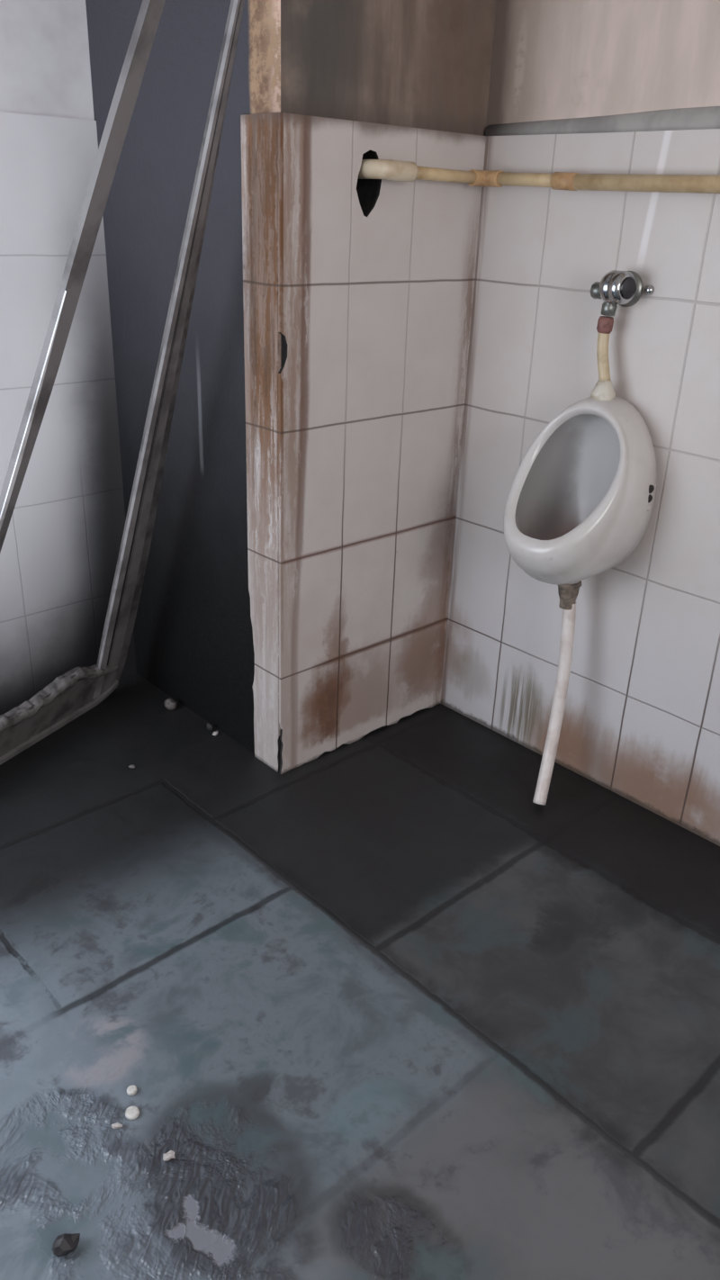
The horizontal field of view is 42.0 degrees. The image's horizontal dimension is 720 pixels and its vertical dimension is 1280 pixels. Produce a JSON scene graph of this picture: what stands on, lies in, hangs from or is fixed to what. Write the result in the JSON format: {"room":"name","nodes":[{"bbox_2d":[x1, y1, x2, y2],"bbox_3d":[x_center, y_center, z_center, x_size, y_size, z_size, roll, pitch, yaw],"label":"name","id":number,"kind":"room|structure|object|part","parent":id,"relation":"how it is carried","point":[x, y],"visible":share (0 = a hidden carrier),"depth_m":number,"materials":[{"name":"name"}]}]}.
{"room":"public restroom","nodes":[
{"label":"public restroom","id":0,"kind":"room"},
{"bbox_2d":[0,0,136,715],"bbox_3d":[-1.364,-0.922,1.761,1.860,2.750,0.120,-20,32,-39],"label":"wall","id":1,"kind":"structure","parent":0,"point":[60,550],"depth_m":2.40,"materials":[{"name":"tile"}]},
{"bbox_2d":[85,0,496,774],"bbox_3d":[-0.198,-1.129,2.304,0.658,2.750,0.845,-20,32,-39],"label":"wall","id":2,"kind":"structure","parent":0,"point":[294,598],"depth_m":2.16,"materials":[{"name":"tile"}]},
{"bbox_2d":[0,0,244,765],"bbox_3d":[-0.621,-0.504,1.842,0.726,1.975,0.931,-20,32,-39],"label":"door frame","id":3,"kind":"structure","parent":2,"relation":"attached to","point":[70,695],"depth_m":1.87,"materials":[{"name":"grey metal"}]},
{"bbox_3d":[-0.870,0.214,2.406,0.089,0.176,0.746,14,27,23],"label":"rail","id":4,"kind":"part","parent":3,"relation":"part of","materials":[{"name":"grey metal"}]},
{"bbox_2d":[0,673,719,1279],"bbox_3d":[0.174,0.940,1.278,2.750,0.120,4.225,-20,32,-39],"label":"floor","id":5,"kind":"structure","parent":0,"point":[383,1008],"depth_m":1.69,"materials":[{"name":"grey tile"}]},
{"bbox_2d":[51,1233,80,1257],"bbox_3d":[-0.404,0.830,1.290,0.039,0.029,0.029,-14,29,-31],"label":"stone","id":6,"kind":"object","parent":5,"relation":"on","point":[64,1244],"visible":1,"depth_m":1.28,"materials":[{"name":"grey stone"}]},
{"bbox_2d":[111,1122,122,1128],"bbox_3d":[-0.381,0.761,1.469,0.018,0.007,0.008,0,25,-5],"label":"chip","id":7,"kind":"object","parent":5,"relation":"on","point":[117,1125],"visible":1,"depth_m":1.47,"materials":[{"name":"beige stone"}]},
{"bbox_2d":[125,1105,139,1119],"bbox_3d":[-0.362,0.752,1.490,0.023,0.007,0.023,-2,25,-10],"label":"pebble","id":8,"kind":"object","parent":5,"relation":"on","point":[131,1113],"visible":1,"depth_m":1.49,"materials":[{"name":"beige stone"}]},
{"bbox_2d":[126,1084,137,1095],"bbox_3d":[-0.372,0.734,1.528,0.017,0.007,0.017,-20,32,-39],"label":"pebble","id":9,"kind":"object","parent":5,"relation":"on","point":[131,1090],"visible":1,"depth_m":1.52,"materials":[{"name":"beige stone"}]},
{"bbox_2d":[162,1150,175,1161],"bbox_3d":[-0.290,0.783,1.423,0.017,0.011,0.013,-17,31,-35],"label":"chip","id":10,"kind":"object","parent":5,"relation":"on","point":[170,1154],"visible":1,"depth_m":1.42,"materials":[{"name":"beige stone"}]},
{"bbox_2d":[163,698,176,710],"bbox_3d":[-0.542,0.183,2.679,0.032,0.031,0.037,-10,27,-24],"label":"chip","id":11,"kind":"object","parent":5,"relation":"on","point":[169,704],"visible":1,"depth_m":2.67,"materials":[{"name":"grey stone"}]},
{"bbox_2d":[206,722,212,730],"bbox_3d":[-0.415,0.239,2.580,0.020,0.021,0.010,13,27,22],"label":"chip","id":12,"kind":"object","parent":5,"relation":"on","point":[209,725],"visible":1,"depth_m":2.58,"materials":[{"name":"grey stone"}]},
{"bbox_2d":[440,0,719,846],"bbox_3d":[1.137,-0.691,1.464,0.150,2.750,4.045,-20,32,-39],"label":"wall","id":13,"kind":"structure","parent":0,"point":[641,720],"depth_m":2.11,"materials":[{"name":"tile"}]},
{"bbox_2d":[357,159,719,193],"bbox_3d":[0.748,-0.814,1.665,1.694,0.051,0.343,18,29,31],"label":"pipe","id":14,"kind":"object","parent":13,"relation":"attached to","point":[389,169],"visible":0.94,"depth_m":1.95,"materials":[{"name":"plastic"}]},
{"bbox_2d":[503,379,657,585],"bbox_3d":[0.462,-0.335,2.069,0.272,0.455,0.298,-20,32,-39],"label":"urinal","id":15,"kind":"object","parent":13,"relation":"attached to","point":[580,502],"visible":1,"depth_m":2.07,"materials":[{"name":"ceramic"}]},
{"bbox_2d":[532,580,581,805],"bbox_3d":[0.472,0.131,2.248,0.058,0.547,0.172,5,25,6],"label":"drain pipe","id":16,"kind":"object","parent":15,"relation":"hanging from","point":[568,593],"visible":0.95,"depth_m":2.26,"materials":[{"name":"white plastic"}]},
{"bbox_2d":[596,315,613,380],"bbox_3d":[0.528,-0.624,2.017,0.034,0.135,0.050,-20,32,-39],"label":"supply pipe","id":17,"kind":"object","parent":15,"relation":"on","point":[605,323],"visible":1,"depth_m":2.01,"materials":[{"name":"beige plastic"}]},
{"bbox_2d":[485,106,719,135],"bbox_3d":[1.373,-0.646,1.088,0.014,0.043,3.200,-20,32,-39],"label":"ledge","id":18,"kind":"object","parent":13,"relation":"attached to","point":[708,117],"depth_m":1.90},
{"bbox_2d":[590,270,654,316],"bbox_3d":[0.537,-0.726,1.964,0.089,0.092,0.120,-20,32,-39],"label":"valve","id":19,"kind":"object","parent":13,"relation":"attached to","point":[623,288],"visible":1,"depth_m":1.94,"materials":[{"name":"silver metal"}]},
{"bbox_3d":[0.536,-0.732,1.949,0.068,0.068,0.060,-12,28,-28],"label":"knob","id":20,"kind":"part","parent":19,"relation":"part of","materials":[{"name":"silver metal"}]}
]}

